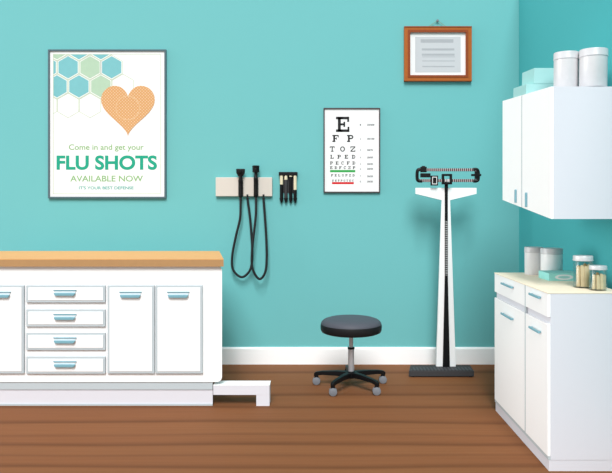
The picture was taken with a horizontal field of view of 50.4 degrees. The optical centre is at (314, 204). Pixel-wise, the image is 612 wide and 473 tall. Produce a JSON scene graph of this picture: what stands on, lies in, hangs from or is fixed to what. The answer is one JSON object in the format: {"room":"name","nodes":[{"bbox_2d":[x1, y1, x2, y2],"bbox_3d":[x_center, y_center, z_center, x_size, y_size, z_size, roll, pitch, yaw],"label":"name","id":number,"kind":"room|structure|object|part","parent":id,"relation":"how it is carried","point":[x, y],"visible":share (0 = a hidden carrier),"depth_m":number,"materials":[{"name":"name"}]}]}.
{"room":"examination room","nodes":[
{"label":"examination room","id":0,"kind":"room"},
{"bbox_2d":[0,0,518,346],"bbox_3d":[-0.765,-0.252,5.050,4.869,2.950,0.100,0,0,0],"label":"wall","id":1,"kind":"structure","parent":0,"point":[250,83],"depth_m":5.00,"materials":[{"name":"paint"}]},
{"bbox_2d":[48,49,166,197],"bbox_3d":[-1.594,-0.622,4.989,0.905,1.142,0.021,0,0,0],"label":"poster","id":2,"kind":"object","parent":1,"relation":"attached to","point":[107,108],"visible":1,"depth_m":4.99,"materials":[{"name":"paper"}]},
{"bbox_2d":[216,177,271,196],"bbox_3d":[-0.543,-0.136,4.979,0.432,0.150,0.041,0,0,0],"label":"wall panel","id":3,"kind":"object","parent":1,"relation":"attached to","point":[225,186],"visible":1,"depth_m":4.97,"materials":[{"name":"beige plastic"}]},
{"bbox_2d":[231,169,253,277],"bbox_3d":[-0.555,0.141,4.940,0.173,0.833,0.052,0,0,0],"label":"otoscope","id":4,"kind":"object","parent":3,"relation":"hanging from","point":[240,172],"visible":1,"depth_m":4.94,"materials":[{"name":"black plastic"}]},
{"bbox_3d":[-0.566,-0.142,4.948,0.037,0.166,0.037,0,0,0],"label":"handle","id":5,"kind":"part","parent":4,"relation":"part of","materials":[{"name":"black plastic"}]},
{"bbox_2d":[250,165,267,279],"bbox_3d":[-0.422,0.135,4.943,0.132,0.870,0.064,0,0,0],"label":"ophthalmoscope","id":6,"kind":"object","parent":3,"relation":"hanging from","point":[255,168],"visible":1,"depth_m":4.93,"materials":[{"name":"black plastic"}]},
{"bbox_3d":[-0.450,-0.149,4.948,0.035,0.179,0.035,0,0,0],"label":"handle","id":7,"kind":"part","parent":6,"relation":"part of","materials":[{"name":"black plastic"}]},
{"bbox_2d":[279,172,297,202],"bbox_3d":[-0.205,-0.133,4.982,0.143,0.239,0.035,0,0,0],"label":"dispenser","id":8,"kind":"object","parent":1,"relation":"attached to","point":[288,180],"visible":1,"depth_m":4.97,"materials":[{"name":"black plastic"}]},
{"bbox_2d":[324,108,379,192],"bbox_3d":[0.283,-0.419,4.990,0.435,0.651,0.017,0,0,0],"label":"chart","id":9,"kind":"object","parent":1,"relation":"attached to","point":[351,135],"visible":1,"depth_m":4.99,"materials":[{"name":"white paper"}]},
{"bbox_2d":[222,347,494,364],"bbox_3d":[-0.815,1.158,4.992,4.769,0.131,0.016,0,0,0],"label":"baseboard","id":10,"kind":"structure","parent":1,"relation":"attached to","point":[230,355],"depth_m":4.98,"materials":[{"name":"paint"}]},
{"bbox_2d":[404,19,471,81],"bbox_3d":[0.942,-1.186,4.985,0.517,0.477,0.028,0,0,0],"label":"framed certificate","id":11,"kind":"object","parent":1,"relation":"attached to","point":[431,53],"visible":1,"depth_m":4.99,"materials":[{"name":"orange wood"}]},
{"bbox_2d":[0,365,611,472],"bbox_3d":[-0.765,1.253,2.700,4.869,0.060,4.800,0,0,0],"label":"floor","id":12,"kind":"structure","parent":0,"point":[416,424],"depth_m":3.54,"materials":[{"name":"brown wood"}]},
{"bbox_2d":[0,267,270,405],"bbox_3d":[-1.285,0.798,4.269,2.018,0.850,0.701,0,0,0],"label":"base cabinet","id":13,"kind":"object","parent":12,"relation":"on","point":[70,336],"visible":0.99,"depth_m":3.94,"materials":[{"name":"white paint"}]},
{"bbox_3d":[-1.907,0.754,3.939,0.258,0.507,0.004,0,0,0],"label":"panel","id":14,"kind":"part","parent":13,"relation":"part of","materials":[{"name":"white paint"}]},
{"bbox_3d":[-1.907,0.754,3.947,0.286,0.536,0.015,0,0,0],"label":"door","id":15,"kind":"part","parent":13,"relation":"part of","materials":[{"name":"white wood"}]},
{"bbox_3d":[-1.513,0.962,3.936,0.138,0.035,0.006,0,0,0],"label":"handle","id":16,"kind":"part","parent":13,"relation":"part of","materials":[{"name":"metal"}]},
{"bbox_3d":[-1.513,0.818,3.936,0.138,0.035,0.006,0,0,0],"label":"handle","id":17,"kind":"part","parent":13,"relation":"part of","materials":[{"name":"metal"}]},
{"bbox_3d":[-1.513,0.676,3.936,0.138,0.035,0.006,0,0,0],"label":"handle","id":18,"kind":"part","parent":13,"relation":"part of","materials":[{"name":"metal"}]},
{"bbox_3d":[-1.513,0.530,3.936,0.138,0.035,0.006,0,0,0],"label":"handle","id":19,"kind":"part","parent":13,"relation":"part of","materials":[{"name":"silver metal"}]},
{"bbox_3d":[-1.511,0.971,3.939,0.452,0.077,0.004,0,0,0],"label":"panel","id":20,"kind":"part","parent":13,"relation":"part of","materials":[{"name":"white paint"}]},
{"bbox_3d":[-1.511,0.827,3.939,0.452,0.077,0.004,0,0,0],"label":"panel","id":21,"kind":"part","parent":13,"relation":"part of","materials":[{"name":"white paint"}]},
{"bbox_3d":[-1.511,0.685,3.939,0.452,0.077,0.004,0,0,0],"label":"panel","id":22,"kind":"part","parent":13,"relation":"part of","materials":[{"name":"white paint"}]},
{"bbox_3d":[-1.511,0.539,3.939,0.452,0.077,0.004,0,0,0],"label":"panel","id":23,"kind":"part","parent":13,"relation":"part of","materials":[{"name":"white paint"}]},
{"bbox_3d":[-1.511,0.971,3.947,0.480,0.105,0.015,0,0,0],"label":"drawer","id":24,"kind":"part","parent":13,"relation":"part of","materials":[{"name":"white wood"}]},
{"bbox_3d":[-1.511,0.827,3.947,0.480,0.105,0.015,0,0,0],"label":"drawer","id":25,"kind":"part","parent":13,"relation":"part of","materials":[{"name":"white wood"}]},
{"bbox_3d":[-1.511,0.685,3.947,0.480,0.105,0.015,0,0,0],"label":"drawer","id":26,"kind":"part","parent":13,"relation":"part of","materials":[{"name":"white wood"}]},
{"bbox_3d":[-1.511,0.539,3.947,0.480,0.105,0.015,0,0,0],"label":"drawer","id":27,"kind":"part","parent":13,"relation":"part of","materials":[{"name":"white wood"}]},
{"bbox_2d":[0,251,223,266],"bbox_3d":[-1.428,0.349,4.272,1.751,0.046,0.684,0,0,0],"label":"countertop","id":28,"kind":"structure","parent":13,"relation":"on","point":[7,258],"depth_m":3.93,"materials":[{"name":"brown wood"}]},
{"bbox_3d":[-1.117,0.541,3.936,0.134,0.036,0.006,0,0,0],"label":"handle","id":29,"kind":"part","parent":13,"relation":"part of","materials":[{"name":"silver metal"}]},
{"bbox_3d":[-1.116,0.754,3.939,0.257,0.507,0.004,0,0,0],"label":"panel","id":30,"kind":"part","parent":13,"relation":"part of","materials":[{"name":"white paint"}]},
{"bbox_3d":[-1.116,0.754,3.947,0.285,0.536,0.015,0,0,0],"label":"door","id":31,"kind":"part","parent":13,"relation":"part of","materials":[{"name":"white wood"}]},
{"bbox_3d":[-0.828,0.541,3.936,0.134,0.036,0.006,0,0,0],"label":"handle","id":32,"kind":"part","parent":13,"relation":"part of","materials":[{"name":"silver metal"}]},
{"bbox_3d":[-0.825,0.754,3.947,0.286,0.536,0.015,0,0,0],"label":"door","id":33,"kind":"part","parent":13,"relation":"part of","materials":[{"name":"white wood"}]},
{"bbox_3d":[-0.825,0.754,3.939,0.258,0.507,0.004,0,0,0],"label":"panel","id":34,"kind":"part","parent":13,"relation":"part of","materials":[{"name":"white paint"}]},
{"bbox_3d":[-0.317,1.190,4.005,0.080,0.067,0.099,0,0,0],"label":"step leg","id":35,"kind":"part","parent":13,"relation":"part of","materials":[{"name":"white laminate"}]},
{"bbox_2d":[313,315,386,395],"bbox_3d":[0.237,0.989,4.388,0.508,0.468,0.484,0,0,0],"label":"stool","id":36,"kind":"object","parent":12,"relation":"on","point":[346,326],"visible":1,"depth_m":4.26,"materials":[{"name":"black vinyl"},{"name":"chrome metal"},{"name":"black plastic"}]},
{"bbox_3d":[0.109,1.142,4.403,0.236,0.047,0.040,0,0,14],"label":"leg","id":37,"kind":"part","parent":36,"relation":"part of","materials":[{"name":"black plastic"}]},
{"bbox_3d":[0.170,1.142,4.253,0.040,0.047,0.236,0,0,32],"label":"leg","id":38,"kind":"part","parent":36,"relation":"part of","materials":[{"name":"black plastic"}]},
{"bbox_3d":[0.243,0.826,4.370,0.412,0.057,0.412,0,0,0],"label":"seat","id":39,"kind":"part","parent":36,"relation":"part of","materials":[{"name":"black leather"}]},
{"bbox_3d":[0.331,1.142,4.264,0.040,0.047,0.236,0,0,-40],"label":"leg","id":40,"kind":"part","parent":36,"relation":"part of","materials":[{"name":"black plastic"}]},
{"bbox_3d":[0.371,1.142,4.422,0.236,0.047,0.040,0,0,-22],"label":"leg","id":41,"kind":"part","parent":36,"relation":"part of","materials":[{"name":"black plastic"}]},
{"bbox_2d":[409,166,480,376],"bbox_3d":[0.935,0.470,4.695,0.535,1.506,0.170,0,0,0],"label":"scale","id":42,"kind":"object","parent":12,"relation":"on","point":[445,365],"visible":1,"depth_m":4.73,"materials":[{"name":"white metal"}]},
{"bbox_3d":[0.955,-0.187,4.708,0.072,0.076,0.032,0,0,0],"label":"pivot frame","id":43,"kind":"part","parent":42,"relation":"part of","materials":[{"name":"black plastic"}]},
{"bbox_3d":[0.954,0.510,4.723,0.051,1.333,0.011,0,0,0],"label":"rail","id":44,"kind":"part","parent":42,"relation":"part of","materials":[{"name":"black plastic"}]},
{"bbox_2d":[495,274,611,470],"bbox_3d":[1.236,0.815,3.428,0.367,0.816,0.885,0,0,0],"label":"base cabinet","id":45,"kind":"object","parent":12,"relation":"on","point":[553,352],"visible":1,"depth_m":2.98,"materials":[{"name":"white laminate"}]},
{"bbox_3d":[1.062,0.444,3.593,0.017,0.011,0.199,0,0,0],"label":"handle","id":46,"kind":"part","parent":45,"relation":"part of","materials":[{"name":"blue metal"}]},
{"bbox_3d":[1.062,0.615,3.593,0.017,0.011,0.199,0,0,0],"label":"handle","id":47,"kind":"part","parent":45,"relation":"part of","materials":[{"name":"blue metal"}]},
{"bbox_3d":[1.075,0.462,3.593,0.013,0.107,0.552,0,0,0],"label":"drawer","id":48,"kind":"part","parent":45,"relation":"part of","materials":[{"name":"white paint"}]},
{"bbox_3d":[1.075,0.853,3.593,0.013,0.605,0.552,0,0,0],"label":"door","id":49,"kind":"part","parent":45,"relation":"part of","materials":[{"name":"white paint"}]},
{"bbox_3d":[1.062,0.438,3.139,0.017,0.011,0.142,0,0,0],"label":"handle","id":50,"kind":"part","parent":45,"relation":"part of","materials":[{"name":"blue metal"}]},
{"bbox_3d":[1.062,0.602,3.139,0.017,0.011,0.142,0,0,0],"label":"handle","id":51,"kind":"part","parent":45,"relation":"part of","materials":[{"name":"blue metal"}]},
{"bbox_3d":[1.075,0.462,3.143,0.013,0.107,0.314,0,0,0],"label":"drawer","id":52,"kind":"part","parent":45,"relation":"part of","materials":[{"name":"white paint"}]},
{"bbox_3d":[1.075,0.853,3.143,0.013,0.605,0.314,0,0,0],"label":"door","id":53,"kind":"part","parent":45,"relation":"part of","materials":[{"name":"white paint"}]},
{"bbox_2d":[495,273,611,293],"bbox_3d":[1.244,0.405,3.427,0.353,0.005,0.888,0,0,0],"label":"countertop","id":54,"kind":"structure","parent":45,"relation":"on","point":[533,281],"depth_m":3.25,"materials":[{"name":"beige laminate"}]},
{"bbox_2d":[524,246,542,274],"bbox_3d":[1.271,0.322,3.775,0.107,0.159,0.107,0,0,0],"label":"canister","id":55,"kind":"object","parent":54,"relation":"on","point":[532,253],"visible":0.81,"depth_m":3.73,"materials":[{"name":"grey ceramic"}]},
{"bbox_3d":[1.271,0.259,3.775,0.107,0.033,0.107,0,0,0],"label":"lid","id":56,"kind":"part","parent":55,"relation":"part of","materials":[{"name":"grey ceramic"}]},
{"bbox_2d":[540,247,562,269],"bbox_3d":[1.332,0.322,3.660,0.123,0.160,0.123,0,0,0],"label":"canister","id":57,"kind":"object","parent":54,"relation":"on","point":[551,258],"visible":0.84,"depth_m":3.61,"materials":[{"name":"grey ceramic"}]},
{"bbox_3d":[1.332,0.259,3.660,0.123,0.033,0.123,0,0,0],"label":"lid","id":58,"kind":"part","parent":57,"relation":"part of","materials":[{"name":"white metal"}]},
{"bbox_2d":[539,270,575,280],"bbox_3d":[1.325,0.382,3.519,0.174,0.040,0.162,0,0,0],"label":"tissue box","id":59,"kind":"object","parent":54,"relation":"on","point":[550,275],"visible":0.94,"depth_m":3.44,"materials":[{"name":"teal cardboard"}]},
{"bbox_2d":[572,255,593,260],"bbox_3d":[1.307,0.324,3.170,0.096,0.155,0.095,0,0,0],"label":"lid","id":60,"kind":"object","parent":54,"relation":"on","point":[575,257],"visible":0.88,"depth_m":3.13,"materials":[{"name":"metal"}]},
{"bbox_2d":[576,266,579,286],"bbox_3d":[1.278,0.346,3.158,0.016,0.100,0.004,0,0,0],"label":"tongue depressor","id":61,"kind":"object","parent":60,"relation":"in","point":[577,267],"visible":1,"depth_m":3.16,"materials":[{"name":"brown wood"}]},
{"bbox_2d":[580,265,583,286],"bbox_3d":[1.294,0.343,3.148,0.018,0.106,0.004,0,0,0],"label":"tongue depressor","id":62,"kind":"object","parent":60,"relation":"in","point":[581,266],"visible":1,"depth_m":3.15,"materials":[{"name":"brown wood"}]},
{"bbox_2d":[584,266,587,286],"bbox_3d":[1.311,0.345,3.146,0.017,0.101,0.004,0,0,0],"label":"tongue depressor","id":63,"kind":"object","parent":60,"relation":"in","point":[585,267],"visible":1,"depth_m":3.14,"materials":[{"name":"brown wood"}]},
{"bbox_2d":[587,264,590,286],"bbox_3d":[1.328,0.341,3.151,0.016,0.109,0.004,0,0,0],"label":"tongue depressor","id":64,"kind":"object","parent":60,"relation":"in","point":[589,270],"visible":0.87,"depth_m":3.15,"materials":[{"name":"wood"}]},
{"bbox_2d":[589,265,607,269],"bbox_3d":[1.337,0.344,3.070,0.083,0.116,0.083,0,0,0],"label":"lid","id":65,"kind":"object","parent":54,"relation":"on","point":[591,267],"visible":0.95,"depth_m":3.04,"materials":[{"name":"metal"}]},
{"bbox_2d":[592,274,595,288],"bbox_3d":[1.312,0.361,3.059,0.015,0.070,0.004,0,0,0],"label":"tongue depressor","id":66,"kind":"object","parent":65,"relation":"in","point":[593,275],"visible":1,"depth_m":3.06,"materials":[{"name":"brown wood"}]},
{"bbox_2d":[596,275,599,288],"bbox_3d":[1.328,0.362,3.050,0.015,0.068,0.004,0,0,0],"label":"tongue depressor","id":67,"kind":"object","parent":65,"relation":"in","point":[597,276],"visible":1,"depth_m":3.05,"materials":[{"name":"brown wood"}]},
{"bbox_2d":[600,274,602,288],"bbox_3d":[1.345,0.359,3.050,0.014,0.074,0.004,0,0,0],"label":"tongue depressor","id":68,"kind":"object","parent":65,"relation":"in","point":[601,275],"visible":1,"depth_m":3.05,"materials":[{"name":"brown wood"}]},
{"bbox_2d":[603,274,605,288],"bbox_3d":[1.361,0.361,3.059,0.015,0.069,0.004,0,0,0],"label":"tongue depressor","id":69,"kind":"object","parent":65,"relation":"in","point":[604,275],"visible":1,"depth_m":3.06,"materials":[{"name":"brown wood"}]},
{"bbox_2d":[519,0,611,288],"bbox_3d":[1.619,-0.252,2.650,0.100,2.950,4.700,0,0,0],"label":"wall","id":70,"kind":"structure","parent":0,"point":[546,27],"depth_m":4.07,"materials":[{"name":"paint"}]},
{"bbox_2d":[503,87,611,218],"bbox_3d":[1.329,-0.272,3.421,0.478,0.675,0.783,0,0,0],"label":"upper cabinet","id":71,"kind":"object","parent":70,"relation":"attached to","point":[557,141],"visible":1,"depth_m":3.03,"materials":[{"name":"white laminate"}]},
{"bbox_3d":[1.107,-0.299,3.641,0.013,0.622,0.343,0,0,0],"label":"door","id":72,"kind":"part","parent":71,"relation":"part of","materials":[{"name":"white paint"}]},
{"bbox_3d":[1.095,-0.049,3.550,0.010,0.072,0.014,0,0,0],"label":"handle","id":73,"kind":"part","parent":71,"relation":"part of","materials":[{"name":"blue metal"}]},
{"bbox_2d":[513,84,552,97],"bbox_3d":[1.269,-0.615,3.508,0.330,0.068,0.223,0,0,0],"label":"carton","id":74,"kind":"object","parent":71,"relation":"on","point":[527,88],"visible":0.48,"depth_m":3.40,"materials":[{"name":"teal cardboard"}]},
{"bbox_2d":[522,68,553,84],"bbox_3d":[1.280,-0.682,3.497,0.270,0.096,0.205,0,0,0],"label":"carton","id":75,"kind":"object","parent":74,"relation":"on","point":[535,75],"visible":0.41,"depth_m":3.40,"materials":[{"name":"teal cardboard"}]},
{"bbox_3d":[1.107,-0.259,3.241,0.013,0.648,0.422,0,0,0],"label":"door","id":76,"kind":"part","parent":71,"relation":"part of","materials":[{"name":"white paint"}]},
{"bbox_2d":[553,51,578,86],"bbox_3d":[1.244,-0.662,3.216,0.123,0.184,0.126,0,0,16],"label":"canister","id":77,"kind":"object","parent":71,"relation":"on","point":[566,63],"visible":0.77,"depth_m":3.17,"materials":[{"name":"white plastic"}]},
{"bbox_3d":[1.243,-0.734,3.214,0.123,0.037,0.123,0,2,0],"label":"lid","id":78,"kind":"part","parent":77,"relation":"part of","materials":[{"name":"white plastic"}]},
{"bbox_2d":[579,47,608,86],"bbox_3d":[1.343,-0.657,3.136,0.132,0.186,0.135,0,0,16],"label":"canister","id":79,"kind":"object","parent":71,"relation":"on","point":[593,62],"visible":0.87,"depth_m":3.08,"materials":[{"name":"white plastic"}]},
{"bbox_3d":[1.343,-0.730,3.134,0.132,0.038,0.132,0,2,0],"label":"lid","id":80,"kind":"part","parent":79,"relation":"part of","materials":[{"name":"white plastic"}]}
]}

